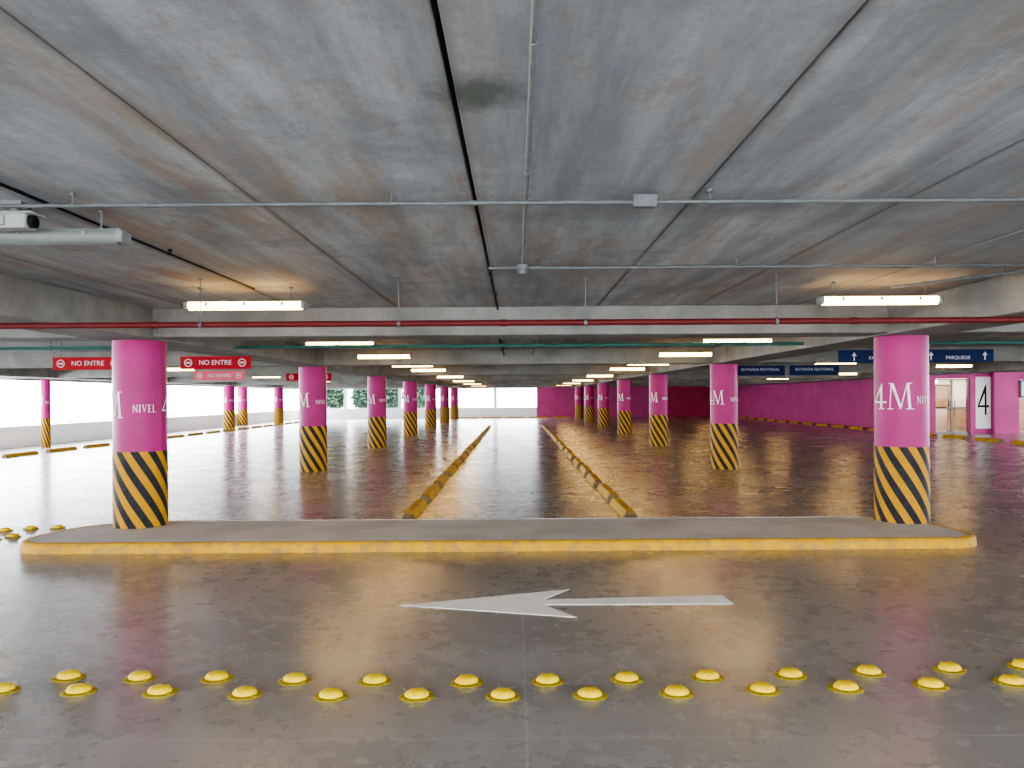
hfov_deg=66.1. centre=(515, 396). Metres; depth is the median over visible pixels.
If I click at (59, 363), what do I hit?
hanging sign
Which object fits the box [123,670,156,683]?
stud
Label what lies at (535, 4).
conduit
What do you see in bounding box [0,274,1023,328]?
pipe
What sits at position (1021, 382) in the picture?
wall sign
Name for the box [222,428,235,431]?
wheel stop
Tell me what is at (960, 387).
door
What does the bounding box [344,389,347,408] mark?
trim
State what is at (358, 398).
tree
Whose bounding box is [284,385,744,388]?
beam
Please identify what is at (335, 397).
tree
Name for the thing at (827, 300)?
diffuser
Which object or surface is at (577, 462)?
wheel stop
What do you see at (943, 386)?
door
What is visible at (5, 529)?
stud
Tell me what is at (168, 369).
lamp
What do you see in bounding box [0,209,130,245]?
lamp
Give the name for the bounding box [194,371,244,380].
hanging sign
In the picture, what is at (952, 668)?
stud
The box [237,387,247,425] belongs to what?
column
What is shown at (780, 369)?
hanging sign
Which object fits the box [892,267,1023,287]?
conduit
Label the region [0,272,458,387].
ceiling beam
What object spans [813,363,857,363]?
lamp
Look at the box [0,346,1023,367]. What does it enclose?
beam
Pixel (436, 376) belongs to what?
lamp
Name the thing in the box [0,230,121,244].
diffuser
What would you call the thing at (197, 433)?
wheel stop
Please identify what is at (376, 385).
column
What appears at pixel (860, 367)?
beam
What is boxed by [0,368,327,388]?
beam
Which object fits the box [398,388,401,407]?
trim
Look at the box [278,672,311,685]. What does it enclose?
stud
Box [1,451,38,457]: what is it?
wheel stop
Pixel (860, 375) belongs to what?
beam
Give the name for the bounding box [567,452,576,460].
wheel stop
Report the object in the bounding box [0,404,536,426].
ground
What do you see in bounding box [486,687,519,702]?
stud
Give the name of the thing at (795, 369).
hanging sign
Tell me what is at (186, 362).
hanging sign
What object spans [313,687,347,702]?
stud
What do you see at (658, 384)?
column
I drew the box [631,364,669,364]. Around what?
lamp
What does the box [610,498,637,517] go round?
wheel stop
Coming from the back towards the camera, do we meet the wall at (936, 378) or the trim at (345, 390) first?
the trim at (345, 390)
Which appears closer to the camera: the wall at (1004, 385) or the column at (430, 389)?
the wall at (1004, 385)
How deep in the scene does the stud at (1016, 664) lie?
4.59 m
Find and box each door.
[936,379,951,433]
[952,379,968,433]
[1019,379,1023,432]
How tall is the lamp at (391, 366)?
0.258 m
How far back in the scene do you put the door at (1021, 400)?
31.99 m
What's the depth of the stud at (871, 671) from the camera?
4.49 m
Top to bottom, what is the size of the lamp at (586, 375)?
0.258 m
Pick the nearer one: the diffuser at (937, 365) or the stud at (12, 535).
the stud at (12, 535)
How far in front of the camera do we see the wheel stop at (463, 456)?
20.03 m
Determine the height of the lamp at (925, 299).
0.228 m
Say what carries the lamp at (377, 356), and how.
hanging from the ceiling
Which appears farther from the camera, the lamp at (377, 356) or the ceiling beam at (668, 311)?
the lamp at (377, 356)
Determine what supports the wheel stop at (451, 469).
on the floor
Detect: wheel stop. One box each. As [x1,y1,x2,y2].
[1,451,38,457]
[46,446,77,452]
[83,443,109,447]
[168,434,184,437]
[187,432,203,435]
[206,430,220,433]
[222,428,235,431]
[400,499,426,518]
[419,484,439,500]
[432,474,447,486]
[442,465,456,476]
[451,459,461,467]
[457,453,467,460]
[459,417,477,418]
[462,448,470,455]
[466,444,473,450]
[559,444,566,449]
[564,448,571,454]
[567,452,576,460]
[573,458,583,466]
[579,464,592,475]
[586,473,602,485]
[597,483,619,499]
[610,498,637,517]
[832,425,846,427]
[849,426,865,429]
[942,434,968,438]
[974,437,1004,442]
[1011,440,1023,444]
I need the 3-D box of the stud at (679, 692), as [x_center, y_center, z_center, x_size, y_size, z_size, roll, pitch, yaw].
[0.864,1.574,4.226,0.186,0.042,0.156,0,0,7]
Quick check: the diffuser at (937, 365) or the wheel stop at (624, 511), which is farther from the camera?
the diffuser at (937, 365)
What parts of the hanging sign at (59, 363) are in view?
panel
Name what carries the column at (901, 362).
on the traffic island
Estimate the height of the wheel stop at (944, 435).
0.113 m
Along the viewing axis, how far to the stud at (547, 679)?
4.38 m
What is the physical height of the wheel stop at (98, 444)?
0.113 m
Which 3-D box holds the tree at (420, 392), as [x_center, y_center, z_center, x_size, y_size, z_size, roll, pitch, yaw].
[-8.605,0.262,69.972,2.279,3.433,2.711,0,0,-5]
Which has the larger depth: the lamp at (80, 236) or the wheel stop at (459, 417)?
the wheel stop at (459, 417)
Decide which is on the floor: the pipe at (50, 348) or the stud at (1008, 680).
the stud at (1008, 680)
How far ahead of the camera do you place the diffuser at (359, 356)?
15.85 m
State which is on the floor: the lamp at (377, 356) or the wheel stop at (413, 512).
the wheel stop at (413, 512)
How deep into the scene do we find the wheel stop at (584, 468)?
16.35 m
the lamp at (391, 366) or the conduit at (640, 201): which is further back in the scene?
the lamp at (391, 366)
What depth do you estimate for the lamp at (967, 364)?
23.15 m
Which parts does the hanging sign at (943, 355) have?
panel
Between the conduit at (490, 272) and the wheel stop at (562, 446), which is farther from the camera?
the wheel stop at (562, 446)
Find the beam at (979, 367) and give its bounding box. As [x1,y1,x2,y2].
[705,362,1023,386]
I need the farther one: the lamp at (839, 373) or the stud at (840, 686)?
the lamp at (839, 373)
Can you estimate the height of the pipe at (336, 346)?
0.313 m
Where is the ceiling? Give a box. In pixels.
[0,0,1023,351]
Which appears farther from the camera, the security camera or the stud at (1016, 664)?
the stud at (1016, 664)
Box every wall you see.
[0,410,298,448]
[327,407,536,418]
[537,386,648,417]
[668,386,709,416]
[738,379,873,428]
[929,372,1023,433]
[936,378,965,378]
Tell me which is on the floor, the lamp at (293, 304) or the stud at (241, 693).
the stud at (241, 693)
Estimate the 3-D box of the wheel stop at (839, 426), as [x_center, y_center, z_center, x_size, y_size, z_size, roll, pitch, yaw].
[16.009,1.443,38.950,0.200,0.113,1.460,0,0,0]
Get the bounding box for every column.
[40,379,50,447]
[112,340,168,528]
[223,386,234,428]
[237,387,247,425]
[274,387,283,423]
[299,367,326,471]
[367,376,386,447]
[403,381,417,435]
[425,384,436,427]
[440,386,448,422]
[450,388,458,418]
[575,387,582,418]
[584,385,593,421]
[598,383,608,426]
[617,380,631,433]
[649,374,667,445]
[710,364,738,468]
[873,335,929,523]
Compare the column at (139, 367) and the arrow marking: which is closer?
the arrow marking
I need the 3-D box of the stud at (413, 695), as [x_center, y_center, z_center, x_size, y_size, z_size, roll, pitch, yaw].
[-0.530,1.582,4.206,0.186,0.042,0.156,0,0,-3]
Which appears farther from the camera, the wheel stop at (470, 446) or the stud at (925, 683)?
the wheel stop at (470, 446)
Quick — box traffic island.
[19,516,976,553]
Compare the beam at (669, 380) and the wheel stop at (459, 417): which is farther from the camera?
the wheel stop at (459, 417)
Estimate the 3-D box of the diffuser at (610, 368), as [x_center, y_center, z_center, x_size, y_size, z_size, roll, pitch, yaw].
[3.395,-0.850,24.000,1.040,0.074,0.106,0,0,0]
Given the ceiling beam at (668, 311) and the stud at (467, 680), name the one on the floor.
the stud at (467, 680)
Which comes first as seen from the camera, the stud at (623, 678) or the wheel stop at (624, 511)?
the stud at (623, 678)
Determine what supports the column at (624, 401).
on the floor
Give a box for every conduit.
[0,182,254,289]
[0,188,1023,208]
[488,265,498,309]
[489,257,1023,274]
[521,0,539,263]
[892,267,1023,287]
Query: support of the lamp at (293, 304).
hanging from the ceiling
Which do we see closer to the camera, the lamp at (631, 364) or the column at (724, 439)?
the column at (724, 439)
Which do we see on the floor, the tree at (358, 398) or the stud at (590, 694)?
the stud at (590, 694)
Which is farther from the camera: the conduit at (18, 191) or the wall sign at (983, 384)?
the wall sign at (983, 384)
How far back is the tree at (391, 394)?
68.35 m
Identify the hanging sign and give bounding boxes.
[53,342,111,369]
[180,355,250,368]
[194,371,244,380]
[286,367,298,380]
[327,373,331,380]
[738,364,784,375]
[789,363,838,374]
[838,349,873,362]
[929,336,993,361]
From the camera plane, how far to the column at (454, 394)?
57.15 m
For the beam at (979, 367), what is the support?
attached to the ceiling
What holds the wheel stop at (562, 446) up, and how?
on the floor
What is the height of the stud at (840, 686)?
0.042 m
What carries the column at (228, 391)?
on the floor
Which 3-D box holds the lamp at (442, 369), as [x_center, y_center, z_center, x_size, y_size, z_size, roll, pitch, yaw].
[-2.666,-0.904,24.000,1.120,0.258,0.120,0,0,0]
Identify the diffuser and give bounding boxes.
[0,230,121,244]
[187,301,302,309]
[306,342,372,344]
[358,355,409,358]
[411,369,445,371]
[610,368,644,369]
[704,339,771,342]
[823,296,938,304]
[937,365,971,366]
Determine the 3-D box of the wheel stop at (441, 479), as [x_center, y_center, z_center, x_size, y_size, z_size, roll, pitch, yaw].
[-1.418,1.552,14.750,0.200,0.113,1.460,0,0,-1]
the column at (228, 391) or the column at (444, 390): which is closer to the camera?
the column at (228, 391)
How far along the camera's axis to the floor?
5.79 m
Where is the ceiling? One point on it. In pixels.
(102, 101)
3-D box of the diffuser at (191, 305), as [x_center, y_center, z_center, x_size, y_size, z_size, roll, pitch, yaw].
[-2.505,-0.843,7.300,1.040,0.074,0.106,0,0,0]
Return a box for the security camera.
[0,201,44,230]
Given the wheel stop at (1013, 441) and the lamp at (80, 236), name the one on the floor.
the wheel stop at (1013, 441)
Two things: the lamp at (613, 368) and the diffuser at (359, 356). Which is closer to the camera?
the diffuser at (359, 356)
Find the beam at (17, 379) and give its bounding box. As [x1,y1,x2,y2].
[0,378,298,389]
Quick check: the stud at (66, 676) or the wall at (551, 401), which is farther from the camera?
the wall at (551, 401)
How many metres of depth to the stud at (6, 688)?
4.31 m
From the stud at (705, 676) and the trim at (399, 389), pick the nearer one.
the stud at (705, 676)
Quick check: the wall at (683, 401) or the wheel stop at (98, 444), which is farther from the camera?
the wall at (683, 401)
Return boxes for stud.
[0,527,12,531]
[0,681,20,695]
[4,533,21,537]
[23,525,38,529]
[50,524,65,528]
[51,669,85,682]
[60,682,97,696]
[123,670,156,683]
[142,683,177,697]
[200,670,233,683]
[227,685,262,700]
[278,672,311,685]
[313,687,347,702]
[358,673,390,686]
[399,687,433,702]
[450,673,482,687]
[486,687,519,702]
[531,673,563,686]
[573,686,606,701]
[610,671,642,684]
[659,684,694,699]
[691,669,723,682]
[745,681,780,695]
[774,667,807,680]
[828,679,863,693]
[851,664,885,677]
[912,676,949,690]
[933,661,966,674]
[993,673,1023,687]
[1006,658,1023,670]
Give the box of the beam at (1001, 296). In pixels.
[571,272,1023,387]
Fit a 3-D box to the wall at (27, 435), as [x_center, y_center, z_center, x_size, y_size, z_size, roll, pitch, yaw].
[-16.892,1.346,28.000,0.200,0.720,66.000,0,0,0]
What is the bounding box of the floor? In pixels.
[0,417,1023,767]
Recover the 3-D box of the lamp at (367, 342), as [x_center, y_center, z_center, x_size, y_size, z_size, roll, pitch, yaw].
[-2.726,-0.904,12.200,1.120,0.258,0.120,0,0,0]
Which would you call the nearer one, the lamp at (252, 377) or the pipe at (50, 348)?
the pipe at (50, 348)
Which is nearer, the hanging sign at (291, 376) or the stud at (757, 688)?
the stud at (757, 688)
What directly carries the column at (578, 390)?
on the floor
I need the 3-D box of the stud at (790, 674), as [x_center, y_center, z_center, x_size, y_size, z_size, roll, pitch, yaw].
[1.566,1.569,4.486,0.186,0.042,0.156,0,0,-4]
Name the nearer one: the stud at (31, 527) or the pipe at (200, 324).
the pipe at (200, 324)
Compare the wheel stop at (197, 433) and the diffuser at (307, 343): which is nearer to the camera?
the diffuser at (307, 343)
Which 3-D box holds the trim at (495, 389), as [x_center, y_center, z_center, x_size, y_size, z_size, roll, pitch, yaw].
[-1.600,0.055,61.020,0.240,1.550,0.280,0,0,0]
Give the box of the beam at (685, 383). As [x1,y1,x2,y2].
[246,382,782,386]
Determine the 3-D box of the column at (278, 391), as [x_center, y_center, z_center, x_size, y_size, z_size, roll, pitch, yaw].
[-14.897,0.548,49.400,0.604,2.292,0.604,0,0,0]
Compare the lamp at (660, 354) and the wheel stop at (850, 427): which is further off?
the wheel stop at (850, 427)
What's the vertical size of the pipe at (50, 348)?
0.313 m
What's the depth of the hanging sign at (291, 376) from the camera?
19.18 m
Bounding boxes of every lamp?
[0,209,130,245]
[167,368,196,370]
[183,286,307,310]
[252,377,281,377]
[303,340,376,344]
[356,348,411,358]
[391,366,434,366]
[410,366,446,371]
[436,376,463,377]
[586,375,613,376]
[609,365,645,369]
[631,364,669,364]
[657,352,713,356]
[700,337,773,342]
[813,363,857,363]
[816,281,943,305]
[839,373,857,374]
[934,362,972,366]
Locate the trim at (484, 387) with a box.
[328,387,536,388]
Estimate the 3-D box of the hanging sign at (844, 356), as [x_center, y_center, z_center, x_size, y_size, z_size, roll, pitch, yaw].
[5.595,-0.806,12.297,1.120,0.542,0.042,0,0,0]
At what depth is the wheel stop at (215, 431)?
36.70 m
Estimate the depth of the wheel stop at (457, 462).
18.25 m
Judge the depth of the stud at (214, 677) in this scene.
4.46 m
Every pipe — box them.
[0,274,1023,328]
[0,346,111,350]
[235,338,803,348]
[929,341,1023,344]
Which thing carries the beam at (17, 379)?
attached to the ceiling
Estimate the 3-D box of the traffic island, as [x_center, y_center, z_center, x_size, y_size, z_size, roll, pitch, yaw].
[-0.190,1.549,8.950,10.280,0.105,1.580,0,0,0]
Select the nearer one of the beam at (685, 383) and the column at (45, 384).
the column at (45, 384)
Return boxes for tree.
[327,389,343,407]
[349,389,367,407]
[386,389,402,407]
[417,389,424,407]
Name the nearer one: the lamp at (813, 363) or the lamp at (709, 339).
the lamp at (709, 339)
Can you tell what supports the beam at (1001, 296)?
attached to the ceiling
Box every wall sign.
[976,377,990,428]
[1019,380,1023,397]
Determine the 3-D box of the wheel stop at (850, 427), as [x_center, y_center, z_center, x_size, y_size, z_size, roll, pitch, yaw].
[16.009,1.443,36.900,0.200,0.113,1.460,0,0,0]
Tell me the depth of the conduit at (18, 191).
4.58 m
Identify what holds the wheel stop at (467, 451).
on the floor
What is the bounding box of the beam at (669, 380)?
[194,379,831,385]
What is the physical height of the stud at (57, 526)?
0.042 m
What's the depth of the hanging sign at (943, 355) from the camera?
12.28 m
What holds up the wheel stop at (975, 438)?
on the floor
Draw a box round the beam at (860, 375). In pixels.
[169,373,862,382]
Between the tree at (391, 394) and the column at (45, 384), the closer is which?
the column at (45, 384)
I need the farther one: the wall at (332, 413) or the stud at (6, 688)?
the wall at (332, 413)
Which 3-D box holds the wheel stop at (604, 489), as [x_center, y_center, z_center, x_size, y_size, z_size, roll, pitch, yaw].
[1.499,1.534,12.850,0.200,0.113,1.460,0,0,-1]
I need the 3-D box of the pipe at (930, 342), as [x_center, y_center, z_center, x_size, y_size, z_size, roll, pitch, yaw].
[10.474,-0.949,11.600,11.040,0.313,0.068,0,0,0]
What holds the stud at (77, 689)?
on the floor
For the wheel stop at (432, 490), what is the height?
0.113 m
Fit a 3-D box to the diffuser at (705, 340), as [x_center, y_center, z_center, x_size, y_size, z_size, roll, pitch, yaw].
[3.395,-0.850,12.100,1.040,0.074,0.106,0,0,0]
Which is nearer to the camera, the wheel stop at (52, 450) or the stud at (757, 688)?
the stud at (757, 688)
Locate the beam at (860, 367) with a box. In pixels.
[0,362,1023,377]
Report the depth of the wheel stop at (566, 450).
22.06 m
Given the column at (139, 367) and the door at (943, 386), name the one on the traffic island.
the column at (139, 367)
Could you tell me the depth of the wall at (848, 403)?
44.05 m
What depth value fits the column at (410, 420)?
33.15 m
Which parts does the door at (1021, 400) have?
glass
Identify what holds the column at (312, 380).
on the floor
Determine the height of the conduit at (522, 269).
0.115 m
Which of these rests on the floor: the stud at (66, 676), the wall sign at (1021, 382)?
the stud at (66, 676)
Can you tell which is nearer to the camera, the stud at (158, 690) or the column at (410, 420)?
the stud at (158, 690)
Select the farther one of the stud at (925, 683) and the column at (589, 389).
the column at (589, 389)
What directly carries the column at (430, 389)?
on the floor
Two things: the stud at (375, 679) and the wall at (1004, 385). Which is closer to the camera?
the stud at (375, 679)
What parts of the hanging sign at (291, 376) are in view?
panel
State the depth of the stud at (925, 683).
4.28 m
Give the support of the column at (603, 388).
on the floor
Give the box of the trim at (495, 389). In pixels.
[494,388,496,407]
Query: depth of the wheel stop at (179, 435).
32.69 m
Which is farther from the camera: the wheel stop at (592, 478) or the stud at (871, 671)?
the wheel stop at (592, 478)
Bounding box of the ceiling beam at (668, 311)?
[0,304,1023,341]
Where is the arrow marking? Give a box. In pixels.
[400,589,732,617]

